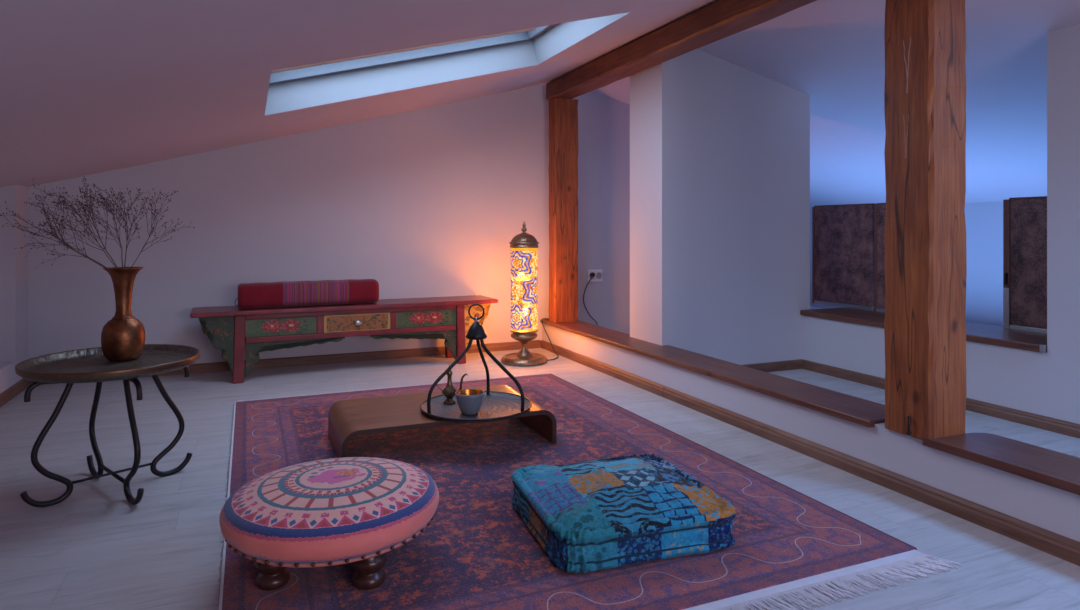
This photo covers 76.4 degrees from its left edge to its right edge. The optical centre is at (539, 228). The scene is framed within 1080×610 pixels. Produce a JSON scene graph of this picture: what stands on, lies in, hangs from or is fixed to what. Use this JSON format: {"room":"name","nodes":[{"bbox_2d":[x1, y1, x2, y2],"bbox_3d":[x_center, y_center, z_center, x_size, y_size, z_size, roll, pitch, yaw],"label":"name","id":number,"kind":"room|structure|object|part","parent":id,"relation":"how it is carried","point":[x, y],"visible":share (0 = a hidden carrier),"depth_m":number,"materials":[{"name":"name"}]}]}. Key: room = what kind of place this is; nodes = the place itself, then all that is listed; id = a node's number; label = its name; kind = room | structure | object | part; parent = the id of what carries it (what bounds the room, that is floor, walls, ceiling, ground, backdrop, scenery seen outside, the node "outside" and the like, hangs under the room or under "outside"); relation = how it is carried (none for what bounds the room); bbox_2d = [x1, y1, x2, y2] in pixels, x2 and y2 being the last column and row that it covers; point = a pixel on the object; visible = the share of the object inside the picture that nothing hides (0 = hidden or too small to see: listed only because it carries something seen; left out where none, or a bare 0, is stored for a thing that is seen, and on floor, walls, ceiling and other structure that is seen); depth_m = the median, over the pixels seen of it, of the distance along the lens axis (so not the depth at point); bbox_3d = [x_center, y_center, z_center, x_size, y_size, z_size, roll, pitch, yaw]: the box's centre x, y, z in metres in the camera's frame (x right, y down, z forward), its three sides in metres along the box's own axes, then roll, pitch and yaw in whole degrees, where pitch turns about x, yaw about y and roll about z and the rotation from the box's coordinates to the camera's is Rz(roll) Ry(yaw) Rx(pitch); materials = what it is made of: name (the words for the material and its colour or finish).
{"room":"attic living room","nodes":[
{"label":"attic living room","id":0,"kind":"room"},
{"bbox_2d":[0,361,15,392],"bbox_3d":[-2.657,0.944,1.978,0.620,0.212,4.920,0,0,-23],"label":"wall","id":1,"kind":"structure","parent":0,"point":[7,368],"depth_m":4.23,"materials":[{"name":"white paint"}]},
{"bbox_2d":[0,378,30,406],"bbox_3d":[-2.413,1.016,2.218,0.018,0.068,5.172,0,0,-23],"label":"baseboard","id":2,"kind":"structure","parent":1,"relation":"attached to","point":[14,390],"depth_m":4.28,"materials":[{"name":"brown wood"}]},
{"bbox_2d":[0,185,27,382],"bbox_3d":[-3.673,0.374,4.365,0.620,1.352,0.270,0,0,-23],"label":"wall","id":3,"kind":"structure","parent":0,"point":[13,262],"depth_m":4.36,"materials":[{"name":"white paint"}]},
{"bbox_2d":[28,84,629,363],"bbox_3d":[-1.408,-0.157,5.541,6.150,2.413,0.120,0,0,-23],"label":"wall","id":4,"kind":"structure","parent":0,"point":[430,201],"depth_m":5.46,"materials":[{"name":"white paint"}]},
{"bbox_2d":[31,340,540,384],"bbox_3d":[-1.716,1.016,5.335,3.742,0.068,0.018,0,0,-23],"label":"baseboard","id":5,"kind":"structure","parent":4,"relation":"attached to","point":[431,351],"depth_m":5.40,"materials":[{"name":"brown wood"}]},
{"bbox_2d":[588,269,602,281],"bbox_3d":[0.505,0.428,6.282,0.152,0.112,0.014,0,0,-23],"label":"wall socket","id":6,"kind":"object","parent":4,"relation":"attached to","point":[598,277],"visible":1,"depth_m":6.28,"materials":[{"name":"white plastic"}]},
{"bbox_2d":[0,0,717,187],"bbox_3d":[-1.101,-0.805,2.955,4.912,1.520,9.900,0,0,-23],"label":"ceiling","id":7,"kind":"structure","parent":0,"point":[88,87],"depth_m":2.91,"materials":[{"name":"paint"}]},
{"bbox_2d":[272,28,535,72],"bbox_3d":[-0.581,-0.835,3.136,1.214,0.346,0.024,0,0,-23],"label":"trim","id":8,"kind":"structure","parent":7,"relation":"attached to","point":[530,29],"depth_m":3.10,"materials":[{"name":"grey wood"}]},
{"bbox_2d":[269,24,554,84],"bbox_3d":[-0.630,-1.135,3.777,1.776,0.605,1.239,0,0,-23],"label":"window","id":9,"kind":"structure","parent":7,"relation":"attached to","point":[350,65],"depth_m":4.31,"materials":[{"name":"clear glass"}]},
{"bbox_2d":[546,0,816,99],"bbox_3d":[1.542,-1.192,2.716,0.203,0.152,7.150,0,0,-23],"label":"wooden beam","id":10,"kind":"structure","parent":7,"relation":"attached to","point":[721,19],"depth_m":4.24,"materials":[{"name":"brown wood"}]},
{"bbox_2d":[0,348,1079,609],"bbox_3d":[1.067,1.110,3.877,9.400,0.120,9.900,0,0,-23],"label":"floor","id":11,"kind":"structure","parent":0,"point":[93,549],"depth_m":2.72,"materials":[{"name":"white wood"}]},
{"bbox_2d":[15,344,199,506],"bbox_3d":[-1.721,0.784,2.767,0.631,0.536,0.631,0,0,-23],"label":"side table","id":12,"kind":"object","parent":11,"relation":"on","point":[88,365],"visible":0.98,"depth_m":2.71,"materials":[{"name":"metal"}]},
{"bbox_3d":[-1.861,0.807,2.605,0.021,0.491,0.185,0,0,41],"label":"leg","id":13,"kind":"part","parent":12,"relation":"part of","materials":[{"name":"black metal"}]},
{"bbox_3d":[-1.883,0.807,2.907,0.185,0.491,0.021,0,0,41],"label":"leg","id":14,"kind":"part","parent":12,"relation":"part of","materials":[{"name":"black metal"}]},
{"bbox_2d":[17,345,198,382],"bbox_3d":[-1.721,0.542,2.767,0.629,0.048,0.629,0,0,-23],"label":"tray","id":15,"kind":"object","parent":12,"relation":"on","point":[88,365],"depth_m":2.75,"materials":[{"name":"metal"}]},
{"bbox_2d":[101,267,144,360],"bbox_3d":[-1.770,0.359,2.915,0.162,0.389,0.162,0,0,-4],"label":"copper vase","id":16,"kind":"object","parent":12,"relation":"on","point":[122,336],"visible":0.99,"depth_m":2.87,"materials":[{"name":"brown metal"}]},
{"bbox_2d":[0,176,194,268],"bbox_3d":[-1.906,0.048,2.923,0.738,0.540,0.387,0,0,18],"label":"bouquet","id":17,"kind":"object","parent":16,"relation":"in","point":[90,202],"visible":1,"depth_m":2.91,"materials":[{"name":"brown plant"}]},
{"bbox_3d":[-2.034,0.097,2.896,0.466,0.444,0.267,0,0,23],"label":"stem","id":18,"kind":"part","parent":17,"relation":"part of","materials":[{"name":"brown plant"}]},
{"bbox_3d":[-1.978,0.082,2.913,0.342,0.473,0.230,0,0,-34],"label":"stem","id":19,"kind":"part","parent":17,"relation":"part of","materials":[{"name":"brown plant"}]},
{"bbox_3d":[-2.020,0.053,2.972,0.445,0.532,0.252,0,0,42],"label":"stem","id":20,"kind":"part","parent":17,"relation":"part of","materials":[{"name":"brown plant"}]},
{"bbox_3d":[-1.900,0.050,2.879,0.246,0.537,0.227,0,0,9],"label":"stem","id":21,"kind":"part","parent":17,"relation":"part of","materials":[{"name":"brown plant"}]},
{"bbox_3d":[-1.869,0.073,2.909,0.235,0.491,0.145,0,0,-23],"label":"stem","id":22,"kind":"part","parent":17,"relation":"part of","materials":[{"name":"brown plant"}]},
{"bbox_3d":[-1.774,0.068,2.924,0.223,0.502,0.246,0,0,-23],"label":"stem","id":23,"kind":"part","parent":17,"relation":"part of","materials":[{"name":"brown plant"}]},
{"bbox_3d":[-1.619,0.076,2.938,0.208,0.485,0.223,0,0,38],"label":"stem","id":24,"kind":"part","parent":17,"relation":"part of","materials":[{"name":"brown plant"}]},
{"bbox_3d":[-1.559,0.807,2.627,0.186,0.491,0.021,0,0,41],"label":"leg","id":25,"kind":"part","parent":12,"relation":"part of","materials":[{"name":"black metal"}]},
{"bbox_3d":[-1.581,0.807,2.929,0.021,0.491,0.185,0,0,41],"label":"leg","id":26,"kind":"part","parent":12,"relation":"part of","materials":[{"name":"black metal"}]},
{"bbox_2d":[190,295,497,383],"bbox_3d":[-1.397,0.803,5.147,2.181,0.494,0.384,0,0,-25],"label":"console table","id":27,"kind":"object","parent":11,"relation":"on","point":[228,329],"visible":0.93,"depth_m":4.93,"materials":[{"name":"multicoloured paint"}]},
{"bbox_3d":[-2.056,0.819,4.689,0.080,0.462,0.055,0,0,-25],"label":"leg","id":28,"kind":"part","parent":27,"relation":"part of","materials":[{"name":"red paint"}]},
{"bbox_3d":[-1.807,0.682,4.800,0.469,0.123,0.016,0,0,-25],"label":"flower panel","id":29,"kind":"part","parent":27,"relation":"part of","materials":[{"name":"green wood"}]},
{"bbox_2d":[235,279,378,308],"bbox_3d":[-1.676,0.465,4.971,0.981,0.179,0.208,0,0,-25],"label":"bolster","id":30,"kind":"object","parent":27,"relation":"on","point":[349,291],"visible":1,"depth_m":4.88,"materials":[{"name":"red fabric"}]},
{"bbox_3d":[-1.337,0.763,5.019,1.504,0.037,0.036,0,0,-25],"label":"rail","id":31,"kind":"part","parent":27,"relation":"part of","materials":[{"name":"red paint"}]},
{"bbox_3d":[-1.337,0.604,5.019,1.504,0.032,0.036,0,0,-25],"label":"rail","id":32,"kind":"part","parent":27,"relation":"part of","materials":[{"name":"red paint"}]},
{"bbox_3d":[-1.374,0.682,5.098,0.478,0.123,0.210,0,0,-25],"label":"drawer","id":33,"kind":"part","parent":27,"relation":"part of","materials":[{"name":"yellow wood"}]},
{"bbox_3d":[-1.322,0.682,4.988,0.055,0.037,0.033,0,0,-25],"label":"knob","id":34,"kind":"part","parent":27,"relation":"part of","materials":[{"name":"metal"}]},
{"bbox_3d":[-0.867,0.682,5.239,0.469,0.123,0.016,0,0,-25],"label":"flower panel","id":35,"kind":"part","parent":27,"relation":"part of","materials":[{"name":"green wood"}]},
{"bbox_3d":[-0.742,0.819,5.613,0.080,0.462,0.055,0,0,-25],"label":"leg","id":36,"kind":"part","parent":27,"relation":"part of","materials":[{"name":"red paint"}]},
{"bbox_3d":[-0.623,0.819,5.359,0.080,0.462,0.055,0,0,-25],"label":"leg","id":37,"kind":"part","parent":27,"relation":"part of","materials":[{"name":"red paint"}]},
{"bbox_2d":[501,222,596,366],"bbox_3d":[0.107,0.492,5.782,0.387,1.115,1.233,0,0,31],"label":"floor lamp","id":38,"kind":"object","parent":11,"relation":"on","point":[524,246],"visible":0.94,"depth_m":5.33,"materials":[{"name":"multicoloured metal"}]},
{"bbox_3d":[-0.125,0.471,5.413,0.214,0.645,0.214,0,0,-23],"label":"lamp shade","id":39,"kind":"part","parent":38,"relation":"part of","materials":[{"name":"glass"}]},
{"bbox_3d":[0.180,0.733,5.910,0.358,0.631,0.904,0,0,35],"label":"cord","id":40,"kind":"part","parent":38,"relation":"part of","materials":[{"name":"black plastic"}]},
{"bbox_2d":[215,373,960,609],"bbox_3d":[-0.274,1.045,3.152,2.137,0.009,3.135,0,0,-23],"label":"patterned rug","id":41,"kind":"object","parent":11,"relation":"on","point":[477,552],"visible":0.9,"depth_m":2.31,"materials":[{"name":"purple fabric"}]},
{"bbox_2d":[219,457,438,590],"bbox_3d":[-0.644,0.905,2.147,0.652,0.270,0.651,0,0,-23],"label":"round ottoman","id":42,"kind":"object","parent":41,"relation":"on","point":[355,511],"visible":1,"depth_m":1.97,"materials":[{"name":"fabric"}]},
{"bbox_3d":[-0.782,0.977,2.009,0.104,0.128,0.104,0,0,-23],"label":"leg","id":43,"kind":"part","parent":42,"relation":"part of","materials":[{"name":"brown wood"}]},
{"bbox_3d":[-0.502,0.977,2.014,0.104,0.128,0.104,0,0,-23],"label":"leg","id":44,"kind":"part","parent":42,"relation":"part of","materials":[{"name":"brown wood"}]},
{"bbox_2d":[328,385,556,457],"bbox_3d":[-0.497,0.956,3.406,1.010,0.168,0.582,0,0,-23],"label":"coffee table","id":45,"kind":"object","parent":41,"relation":"on","point":[348,419],"visible":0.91,"depth_m":3.29,"materials":[{"name":"brown wood"}]},
{"bbox_2d":[420,303,531,422],"bbox_3d":[-0.309,0.617,3.330,0.541,0.510,0.541,0,0,-23],"label":"tray","id":46,"kind":"object","parent":45,"relation":"on","point":[495,406],"visible":0.95,"depth_m":3.30,"materials":[{"name":"black metal"}]},
{"bbox_3d":[-0.424,0.681,3.255,0.240,0.359,0.017,0,0,-33],"label":"rod","id":47,"kind":"part","parent":46,"relation":"part of","materials":[{"name":"black metal"}]},
{"bbox_2d":[437,365,467,403],"bbox_3d":[-0.439,0.771,3.422,0.159,0.192,0.076,0,0,0],"label":"small ewer","id":48,"kind":"object","parent":46,"relation":"on","point":[449,391],"visible":0.74,"depth_m":3.41,"materials":[{"name":"gold metal"}]},
{"bbox_3d":[-0.392,0.773,3.422,0.065,0.104,0.016,0,0,0],"label":"spout","id":49,"kind":"part","parent":48,"relation":"part of","materials":[{"name":"gold metal"}]},
{"bbox_2d":[455,389,483,414],"bbox_3d":[-0.331,0.818,3.234,0.136,0.098,0.136,0,0,-23],"label":"ceramic cup","id":50,"kind":"object","parent":46,"relation":"on","point":[469,401],"visible":1,"depth_m":3.19,"materials":[{"name":"grey ceramic"}]},
{"bbox_3d":[-0.309,0.862,3.330,0.536,0.019,0.536,0,0,-23],"label":"tray plate","id":51,"kind":"part","parent":46,"relation":"part of","materials":[{"name":"silver metal"}]},
{"bbox_3d":[-0.287,0.681,3.466,0.017,0.359,0.240,0,0,9],"label":"rod","id":52,"kind":"part","parent":46,"relation":"part of","materials":[{"name":"black metal"}]},
{"bbox_3d":[-0.183,0.681,3.274,0.239,0.359,0.016,0,0,24],"label":"rod","id":53,"kind":"part","parent":46,"relation":"part of","materials":[{"name":"black metal"}]},
{"bbox_2d":[511,453,735,572],"bbox_3d":[0.269,0.954,2.420,0.638,0.173,0.622,0,0,-18],"label":"floor cushion","id":54,"kind":"object","parent":41,"relation":"on","point":[620,511],"visible":1,"depth_m":2.22,"materials":[{"name":"fabric"}]},
{"bbox_2d":[630,49,809,364],"bbox_3d":[1.357,-0.151,5.148,1.320,2.402,0.430,0,0,-23],"label":"wall","id":55,"kind":"structure","parent":0,"point":[720,148],"depth_m":4.92,"materials":[{"name":"white paint"}]},
{"bbox_2d":[742,359,802,371],"bbox_3d":[1.433,1.016,4.937,1.195,0.068,0.018,0,0,-23],"label":"baseboard","id":56,"kind":"structure","parent":55,"relation":"attached to","point":[789,364],"depth_m":5.07,"materials":[{"name":"brown wood"}]},
{"bbox_2d":[542,324,1079,541],"bbox_3d":[1.564,0.939,2.780,0.255,0.222,7.290,0,0,-23],"label":"wall partition","id":57,"kind":"structure","parent":0,"point":[1050,508],"depth_m":2.87,"materials":[{"name":"white paint"}]},
{"bbox_2d":[540,319,884,427],"bbox_3d":[0.819,0.813,4.511,0.290,0.030,3.490,0,0,-23],"label":"wooden ledge","id":58,"kind":"object","parent":57,"relation":"on","point":[860,411],"visible":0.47,"depth_m":3.69,"materials":[{"name":"brown wood"}]},
{"bbox_2d":[549,98,578,322],"bbox_3d":[0.203,-0.160,5.944,0.236,1.916,0.136,0,0,-23],"label":"wooden post","id":59,"kind":"object","parent":58,"relation":"on","point":[563,113],"visible":1,"depth_m":5.89,"materials":[{"name":"brown wood"}]},
{"bbox_2d":[541,340,1079,565],"bbox_3d":[1.438,1.016,2.726,0.018,0.068,7.290,0,0,-23],"label":"baseboard","id":60,"kind":"structure","parent":57,"relation":"attached to","point":[1062,547],"depth_m":2.85,"materials":[{"name":"brown wood"}]},
{"bbox_2d":[875,422,965,442],"bbox_3d":[1.548,0.820,2.793,0.234,0.016,0.238,0,0,-23],"label":"cap","id":61,"kind":"object","parent":57,"relation":"on","point":[881,426],"visible":0.21,"depth_m":2.78,"materials":[{"name":"white paint"}]},
{"bbox_2d":[884,0,966,439],"bbox_3d":[1.527,-0.232,2.738,0.231,2.086,0.224,0,0,-23],"label":"wooden post","id":62,"kind":"object","parent":57,"relation":"on","point":[925,90],"visible":0.99,"depth_m":2.66,"materials":[{"name":"brown wood"}]},
{"bbox_2d":[923,433,1079,494],"bbox_3d":[2.287,0.812,1.062,0.290,0.032,3.523,0,0,-23],"label":"wooden ledge","id":63,"kind":"object","parent":57,"relation":"on","point":[1059,470],"visible":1,"depth_m":2.41,"materials":[{"name":"brown wood"}]},
{"bbox_2d":[593,0,1079,208],"bbox_3d":[3.324,-0.892,4.838,4.706,1.349,9.900,0,0,-23],"label":"ceiling","id":64,"kind":"structure","parent":0,"point":[832,52],"depth_m":4.70,"materials":[{"name":"paint"}]},
{"bbox_2d":[810,202,1002,326],"bbox_3d":[5.276,0.377,5.669,0.150,1.347,9.700,0,0,-23],"label":"wall","id":65,"kind":"structure","parent":0,"point":[983,220],"depth_m":7.09,"materials":[{"name":"white paint"}]},
{"bbox_2d":[802,307,1046,415],"bbox_3d":[2.220,0.849,5.214,0.470,0.402,3.325,0,0,-23],"label":"wall","id":66,"kind":"structure","parent":0,"point":[1014,378],"depth_m":3.95,"materials":[{"name":"white paint"}]},
{"bbox_2d":[800,307,1046,353],"bbox_3d":[2.528,0.628,4.473,0.514,0.043,1.720,0,0,-23],"label":"board","id":67,"kind":"object","parent":66,"relation":"on","point":[979,333],"visible":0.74,"depth_m":4.12,"materials":[{"name":"brown wood"}]},
{"bbox_2d":[812,203,875,310],"bbox_3d":[2.368,0.209,5.369,0.034,0.800,0.595,0,0,-23],"label":"panel","id":68,"kind":"object","parent":67,"relation":"on","point":[842,235],"visible":1,"depth_m":5.35,"materials":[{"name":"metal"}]},
{"bbox_3d":[2.256,0.214,5.631,0.034,0.790,0.024,0,0,-23],"label":"frame","id":69,"kind":"part","parent":68,"relation":"part of","materials":[{"name":"brown wood"}]},
{"bbox_3d":[2.371,0.597,5.359,0.034,0.026,0.575,0,0,-23],"label":"rail","id":70,"kind":"part","parent":68,"relation":"part of","materials":[{"name":"metal"}]},
{"bbox_3d":[2.371,-0.185,5.359,0.034,0.010,0.575,0,0,-23],"label":"rail","id":71,"kind":"part","parent":68,"relation":"part of","materials":[{"name":"brown wood"}]},
{"bbox_2d":[874,203,885,312],"bbox_3d":[2.573,0.209,4.886,0.034,0.800,0.435,0,0,-23],"label":"panel","id":72,"kind":"object","parent":67,"relation":"on","point":[880,208],"visible":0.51,"depth_m":5.04,"materials":[{"name":"metal"}]},
{"bbox_3d":[2.493,0.214,5.075,0.034,0.790,0.024,0,0,-23],"label":"frame","id":73,"kind":"part","parent":72,"relation":"part of","materials":[{"name":"brown wood"}]},
{"bbox_3d":[2.577,0.597,4.876,0.034,0.026,0.415,0,0,-23],"label":"rail","id":74,"kind":"part","parent":72,"relation":"part of","materials":[{"name":"metal"}]},
{"bbox_2d":[1003,196,1046,333],"bbox_3d":[2.981,0.209,3.910,0.048,0.800,0.661,0,0,-23],"label":"panel","id":75,"kind":"object","parent":67,"relation":"on","point":[1024,218],"visible":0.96,"depth_m":4.09,"materials":[{"name":"metal"}]},
{"bbox_3d":[2.865,0.200,4.199,0.034,0.760,0.040,0,0,-23],"label":"frame","id":76,"kind":"part","parent":75,"relation":"part of","materials":[{"name":"brown wood"}]},
{"bbox_3d":[2.994,-0.185,3.896,0.034,0.010,0.625,0,0,-23],"label":"rail","id":77,"kind":"part","parent":75,"relation":"part of","materials":[{"name":"brown wood"}]},
{"bbox_3d":[2.994,0.597,3.896,0.034,0.026,0.625,0,0,-23],"label":"rail","id":78,"kind":"part","parent":75,"relation":"part of","materials":[{"name":"metal"}]},
{"bbox_2d":[1047,24,1079,423],"bbox_3d":[3.648,-0.002,1.860,0.470,2.103,3.965,0,0,-23],"label":"wall","id":79,"kind":"structure","parent":0,"point":[1063,44],"depth_m":3.52,"materials":[{"name":"white paint"}]},
{"bbox_2d":[802,360,1079,438],"bbox_3d":[3.089,1.016,2.550,0.018,0.068,5.672,0,0,-23],"label":"baseboard","id":80,"kind":"structure","parent":79,"relation":"attached to","point":[1059,426],"depth_m":3.84,"materials":[{"name":"brown wood"}]}
]}

